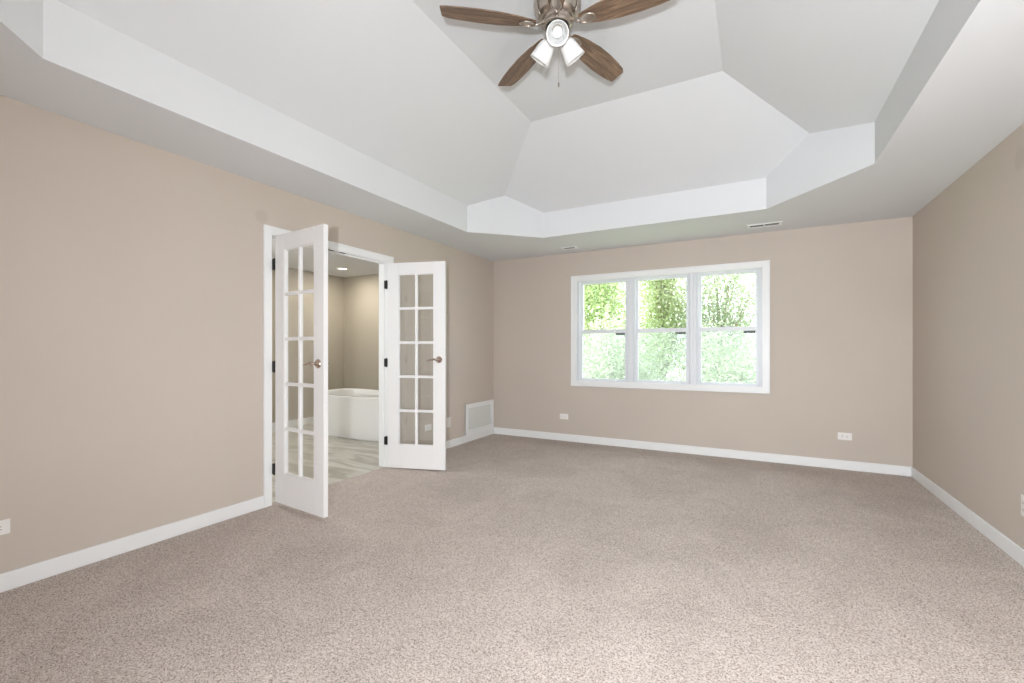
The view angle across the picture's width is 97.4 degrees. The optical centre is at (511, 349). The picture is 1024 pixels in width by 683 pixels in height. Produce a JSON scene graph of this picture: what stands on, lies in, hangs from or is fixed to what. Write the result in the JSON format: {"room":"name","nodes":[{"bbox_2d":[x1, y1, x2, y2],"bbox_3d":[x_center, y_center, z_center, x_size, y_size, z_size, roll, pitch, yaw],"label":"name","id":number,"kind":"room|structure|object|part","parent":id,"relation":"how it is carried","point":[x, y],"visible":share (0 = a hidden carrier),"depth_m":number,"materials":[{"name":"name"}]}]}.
{"room":"empty bedroom","nodes":[
{"label":"empty bedroom","id":0,"kind":"room"},
{"bbox_2d":[0,95,493,573],"bbox_3d":[-1.776,-0.054,3.692,0.115,2.490,6.516,0,0,28],"label":"wall","id":1,"kind":"structure","parent":0,"point":[131,271],"depth_m":2.70,"materials":[{"name":"paint"}]},
{"bbox_2d":[0,519,9,534],"bbox_3d":[-2.518,0.875,2.184,0.010,0.072,0.116,0,0,28],"label":"wall outlet","id":2,"kind":"object","parent":1,"relation":"attached to","point":[4,524],"visible":1,"depth_m":2.22,"materials":[{"name":"plastic"}]},
{"bbox_2d":[0,427,493,592],"bbox_3d":[-1.736,1.145,3.630,0.014,0.092,6.246,0,0,28],"label":"baseboard","id":3,"kind":"structure","parent":1,"relation":"attached to","point":[9,580],"depth_m":2.65,"materials":[{"name":"paint"}]},
{"bbox_2d":[272,224,329,517],"bbox_3d":[-1.552,0.147,3.282,0.638,2.024,0.152,0,0,33],"label":"door","id":4,"kind":"structure","parent":1,"relation":"in","point":[300,492],"depth_m":3.26,"materials":[{"name":"paint"}]},
{"bbox_3d":[-1.410,0.100,3.120,0.121,0.029,0.037,0,0,33],"label":"lever","id":5,"kind":"part","parent":4,"relation":"part of","materials":[{"name":"silver metal"}]},
{"bbox_3d":[-1.355,0.099,3.114,0.066,0.066,0.030,0,0,33],"label":"handle","id":6,"kind":"part","parent":4,"relation":"part of","materials":[{"name":"silver metal"}]},
{"bbox_2d":[263,224,393,507],"bbox_3d":[-1.598,0.125,4.022,0.151,2.132,1.375,0,0,28],"label":"trim","id":7,"kind":"structure","parent":1,"relation":"attached to","point":[269,232],"depth_m":3.43,"materials":[{"name":"paint"}]},
{"bbox_2d":[384,261,445,469],"bbox_3d":[-0.962,0.158,4.465,0.638,2.042,0.152,0,0,11],"label":"door","id":8,"kind":"structure","parent":1,"relation":"in","point":[400,455],"depth_m":4.45,"materials":[{"name":"paint"}]},
{"bbox_2d":[425,424,431,430],"bbox_3d":[-0.948,0.884,5.099,0.010,0.072,0.116,0,0,28],"label":"wall outlet","id":9,"kind":"object","parent":1,"relation":"attached to","point":[428,427],"visible":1,"depth_m":5.10,"materials":[{"name":"plastic"}]},
{"bbox_2d":[447,417,449,427],"bbox_3d":[-0.766,0.881,5.439,0.007,0.120,0.074,0,0,28],"label":"cable plate","id":10,"kind":"object","parent":1,"relation":"attached to","point":[448,418],"visible":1,"depth_m":5.43,"materials":[{"name":"plastic"}]},
{"bbox_2d":[465,399,493,434],"bbox_3d":[-0.429,0.901,6.055,0.016,0.395,0.696,0,0,28],"label":"air vent","id":11,"kind":"object","parent":1,"relation":"attached to","point":[479,416],"visible":1,"depth_m":6.03,"materials":[{"name":"metal"}]},
{"bbox_3d":[-0.434,0.901,6.058,0.005,0.295,0.596,0,0,28],"label":"panel","id":12,"kind":"part","parent":11,"relation":"part of","materials":[{"name":"paint"}]},
{"bbox_2d":[272,268,343,422],"bbox_3d":[-4.088,-0.029,5.717,0.100,2.440,4.990,0,0,28],"label":"wall","id":13,"kind":"structure","parent":0,"point":[335,283],"depth_m":7.18,"materials":[{"name":"paint"}]},
{"bbox_2d":[272,417,313,429],"bbox_3d":[-4.062,1.136,5.646,0.014,0.110,4.890,0,0,28],"label":"baseboard","id":14,"kind":"structure","parent":13,"relation":"attached to","point":[309,420],"depth_m":6.97,"materials":[{"name":"paint"}]},
{"bbox_2d":[272,240,378,276],"bbox_3d":[-2.818,-1.274,4.976,2.938,0.050,4.990,0,0,28],"label":"ceiling","id":15,"kind":"structure","parent":0,"point":[356,267],"depth_m":6.61,"materials":[{"name":"paint"}]},
{"bbox_2d":[0,0,1023,260],"bbox_3d":[0.267,-1.644,2.552,4.604,0.789,6.286,0,0,28],"label":"ceiling","id":16,"kind":"structure","parent":0,"point":[721,118],"depth_m":3.00,"materials":[{"name":"paint"}]},
{"bbox_2d":[440,0,669,87],"bbox_3d":[0.296,-1.748,2.522,1.222,0.522,1.258,0,0,28],"label":"ceiling fan","id":17,"kind":"object","parent":16,"relation":"hanging from","point":[556,18],"visible":1,"depth_m":2.48,"materials":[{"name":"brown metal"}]},
{"bbox_3d":[-0.129,-1.817,2.461,0.530,0.036,0.142,0,0,-10],"label":"blade","id":18,"kind":"part","parent":17,"relation":"part of","materials":[{"name":"brown wood"}]},
{"bbox_3d":[0.071,-1.817,2.873,0.142,0.036,0.530,0,0,-28],"label":"blade","id":19,"kind":"part","parent":17,"relation":"part of","materials":[{"name":"brown wood"}]},
{"bbox_3d":[0.115,-1.821,2.505,0.152,0.046,0.061,0,0,-10],"label":"blade arm","id":20,"kind":"part","parent":17,"relation":"part of","materials":[{"name":"silver metal"}]},
{"bbox_3d":[0.141,-1.914,2.504,0.036,0.130,0.079,0,0,-13],"label":"housing plate","id":21,"kind":"part","parent":17,"relation":"part of","materials":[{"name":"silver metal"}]},
{"bbox_3d":[0.176,-1.696,2.588,0.140,0.141,0.119,0,0,28],"label":"lamp shade","id":22,"kind":"part","parent":17,"relation":"part of","materials":[{"name":"white glass"}]},
{"bbox_3d":[0.235,-1.821,2.388,0.061,0.046,0.152,0,0,8],"label":"blade arm","id":23,"kind":"part","parent":17,"relation":"part of","materials":[{"name":"silver metal"}]},
{"bbox_3d":[0.201,-1.817,2.143,0.142,0.036,0.530,0,0,8],"label":"blade","id":24,"kind":"part","parent":17,"relation":"part of","materials":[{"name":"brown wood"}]},
{"bbox_3d":[0.250,-1.706,2.418,0.125,0.141,0.141,0,0,28],"label":"lamp shade","id":25,"kind":"part","parent":17,"relation":"part of","materials":[{"name":"white glass"}]},
{"bbox_3d":[0.250,-1.721,2.435,0.060,0.082,0.083,0,0,28],"label":"bulb","id":26,"kind":"part","parent":17,"relation":"part of","materials":[{"name":"white glass"}]},
{"bbox_3d":[0.265,-1.623,2.552,0.010,0.275,0.010,0,0,28],"label":"pull chain","id":27,"kind":"part","parent":17,"relation":"part of","materials":[{"name":"silver metal"}]},
{"bbox_3d":[0.349,-1.696,2.571,0.129,0.141,0.135,0,0,28],"label":"lamp shade","id":28,"kind":"part","parent":17,"relation":"part of","materials":[{"name":"white glass"}]},
{"bbox_3d":[0.354,-1.821,2.632,0.061,0.046,0.152,0,0,44],"label":"blade arm","id":29,"kind":"part","parent":17,"relation":"part of","materials":[{"name":"silver metal"}]},
{"bbox_3d":[0.362,-1.914,2.485,0.038,0.130,0.079,0,0,28],"label":"housing plate","id":30,"kind":"part","parent":17,"relation":"part of","materials":[{"name":"silver metal"}]},
{"bbox_3d":[0.383,-1.821,2.467,0.152,0.046,0.061,0,0,26],"label":"blade arm","id":31,"kind":"part","parent":17,"relation":"part of","materials":[{"name":"silver metal"}]},
{"bbox_3d":[0.525,-1.817,2.811,0.142,0.036,0.530,0,0,44],"label":"blade","id":32,"kind":"part","parent":17,"relation":"part of","materials":[{"name":"brown wood"}]},
{"bbox_3d":[0.606,-1.817,2.359,0.530,0.036,0.142,0,0,26],"label":"blade","id":33,"kind":"part","parent":17,"relation":"part of","materials":[{"name":"brown wood"}]},
{"bbox_2d":[561,246,578,249],"bbox_3d":[0.705,-1.246,5.527,0.200,0.007,0.130,0,0,28],"label":"ceiling vent","id":34,"kind":"object","parent":16,"relation":"in","point":[570,247],"visible":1,"depth_m":5.53,"materials":[{"name":"metal"}]},
{"bbox_2d":[747,221,782,228],"bbox_3d":[2.526,-1.246,4.506,0.310,0.007,0.140,0,0,28],"label":"ceiling vent","id":35,"kind":"object","parent":16,"relation":"in","point":[778,222],"visible":1,"depth_m":4.51,"materials":[{"name":"metal"}]},
{"bbox_2d":[0,423,1023,682],"bbox_3d":[-1.063,1.221,3.281,7.637,0.060,6.310,0,0,28],"label":"floor","id":36,"kind":"structure","parent":0,"point":[522,559],"depth_m":2.27,"materials":[{"name":"carpet"}]},
{"bbox_2d":[328,388,378,441],"bbox_3d":[-2.014,0.893,6.383,1.573,0.596,0.900,0,0,28],"label":"bathtub","id":37,"kind":"object","parent":36,"relation":"on","point":[353,413],"visible":0.43,"depth_m":5.97,"materials":[{"name":"ceramic"}]},
{"bbox_2d":[344,216,912,466],"bbox_3d":[0.506,-0.054,6.057,7.667,2.490,0.166,0,0,28],"label":"wall","id":38,"kind":"structure","parent":0,"point":[841,295],"depth_m":4.76,"materials":[{"name":"paint"}]},
{"bbox_2d":[560,414,567,419],"bbox_3d":[0.677,0.875,5.872,0.116,0.072,0.010,0,0,28],"label":"wall outlet","id":39,"kind":"object","parent":38,"relation":"attached to","point":[562,416],"visible":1,"depth_m":5.87,"materials":[{"name":"plastic"}]},
{"bbox_2d":[576,278,627,381],"bbox_3d":[1.168,-0.235,5.711,0.708,1.377,0.128,0,0,28],"label":"window","id":40,"kind":"structure","parent":38,"relation":"in","point":[580,331],"depth_m":5.80,"materials":[{"name":"plastic"}]},
{"bbox_3d":[1.158,0.081,5.693,0.628,0.664,0.034,0,0,28],"label":"sash","id":41,"kind":"part","parent":40,"relation":"part of","materials":[{"name":"glass"}]},
{"bbox_3d":[1.176,-0.545,5.726,0.628,0.677,0.034,0,0,28],"label":"sash","id":42,"kind":"part","parent":40,"relation":"part of","materials":[{"name":"glass"}]},
{"bbox_2d":[634,273,689,383],"bbox_3d":[1.790,-0.235,5.376,0.708,1.377,0.128,0,0,28],"label":"window","id":43,"kind":"structure","parent":38,"relation":"in","point":[637,330],"depth_m":5.36,"materials":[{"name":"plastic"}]},
{"bbox_3d":[1.798,-0.545,5.391,0.628,0.677,0.034,0,0,28],"label":"sash","id":44,"kind":"part","parent":43,"relation":"part of","materials":[{"name":"glass"}]},
{"bbox_3d":[1.780,0.081,5.357,0.628,0.664,0.034,0,0,28],"label":"sash","id":45,"kind":"part","parent":43,"relation":"part of","materials":[{"name":"glass"}]},
{"bbox_2d":[571,260,769,393],"bbox_3d":[1.751,-0.238,5.300,2.233,1.415,0.039,0,0,28],"label":"trim","id":46,"kind":"structure","parent":38,"relation":"attached to","point":[765,265],"depth_m":5.14,"materials":[{"name":"paint"}]},
{"bbox_2d":[494,427,910,476],"bbox_3d":[1.750,1.145,5.292,4.550,0.092,0.014,0,0,28],"label":"baseboard","id":47,"kind":"structure","parent":38,"relation":"attached to","point":[737,454],"depth_m":4.97,"materials":[{"name":"paint"}]},
{"bbox_2d":[696,268,761,386],"bbox_3d":[2.417,-0.235,5.038,0.708,1.377,0.128,0,0,28],"label":"window","id":48,"kind":"structure","parent":38,"relation":"in","point":[758,328],"depth_m":4.99,"materials":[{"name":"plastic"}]},
{"bbox_3d":[2.425,-0.545,5.053,0.628,0.677,0.034,0,0,28],"label":"sash","id":49,"kind":"part","parent":48,"relation":"part of","materials":[{"name":"glass"}]},
{"bbox_3d":[2.407,0.081,5.020,0.628,0.664,0.034,0,0,28],"label":"sash","id":50,"kind":"part","parent":48,"relation":"part of","materials":[{"name":"plastic"}]},
{"bbox_2d":[838,432,851,439],"bbox_3d":[3.298,0.861,4.461,0.116,0.072,0.010,0,0,28],"label":"wall outlet","id":51,"kind":"object","parent":38,"relation":"attached to","point":[841,436],"visible":1,"depth_m":4.46,"materials":[{"name":"plastic"}]},
{"bbox_2d":[913,123,1023,548],"bbox_3d":[2.296,-0.054,1.402,0.100,2.490,6.346,0,0,28],"label":"wall","id":52,"kind":"structure","parent":0,"point":[968,240],"depth_m":3.05,"materials":[{"name":"paint"}]},
{"bbox_2d":[911,467,1023,566],"bbox_3d":[2.266,1.145,1.467,0.014,0.092,6.232,0,0,28],"label":"baseboard","id":53,"kind":"structure","parent":52,"relation":"attached to","point":[1008,546],"depth_m":3.00,"materials":[{"name":"paint"}]},
{"bbox_2d":[1021,494,1023,515],"bbox_3d":[2.808,0.860,2.467,0.010,0.116,0.072,0,0,28],"label":"wall outlet","id":54,"kind":"object","parent":52,"relation":"attached to","point":[1022,496],"visible":1,"depth_m":2.48,"materials":[{"name":"plastic"}]},
{"label":"outside","id":55,"kind":"structure","parent":0,"visible":0},
{"bbox_3d":[11.244,4.391,31.424,70.000,0.200,54.004,0,0,28],"label":"ground","id":56,"kind":"structure","parent":55,"visible":0},
{"bbox_2d":[584,283,625,377],"bbox_3d":[2.335,-0.306,17.271,5.080,9.575,5.266,0,0,-36],"label":"tree","id":57,"kind":"object","parent":56,"relation":"on","point":[619,283],"visible":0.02,"depth_m":17.00,"materials":[{"name":"green plant"}]},
{"bbox_2d":[583,281,680,377],"bbox_3d":[2.478,0.045,11.713,5.364,8.817,4.034,0,0,-13],"label":"tree","id":58,"kind":"object","parent":56,"relation":"on","point":[590,293],"visible":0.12,"depth_m":11.48,"materials":[{"name":"green plant"}]},
{"bbox_2d":[583,297,685,380],"bbox_3d":[1.990,1.783,9.307,3.876,5.670,3.663,0,0,-37],"label":"tree","id":59,"kind":"object","parent":56,"relation":"on","point":[613,357],"visible":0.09,"depth_m":9.07,"materials":[{"name":"green plant"}]},
{"bbox_2d":[618,276,718,380],"bbox_3d":[4.277,-0.070,13.156,3.766,8.727,3.788,0,0,15],"label":"tree","id":60,"kind":"object","parent":56,"relation":"on","point":[663,287],"visible":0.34,"depth_m":12.70,"materials":[{"name":"green leaf"},{"name":"bark"}]},
{"bbox_2d":[652,303,755,382],"bbox_3d":[4.220,1.857,8.665,3.966,5.521,3.985,0,0,2],"label":"tree","id":61,"kind":"object","parent":56,"relation":"on","point":[728,370],"visible":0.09,"depth_m":8.64,"materials":[{"name":"green plant"}]},
{"bbox_2d":[656,273,755,381],"bbox_3d":[5.527,1.034,11.864,4.057,7.669,3.931,0,0,27],"label":"tree","id":62,"kind":"object","parent":56,"relation":"on","point":[727,299],"visible":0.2,"depth_m":11.58,"materials":[{"name":"green plant"}]}
]}

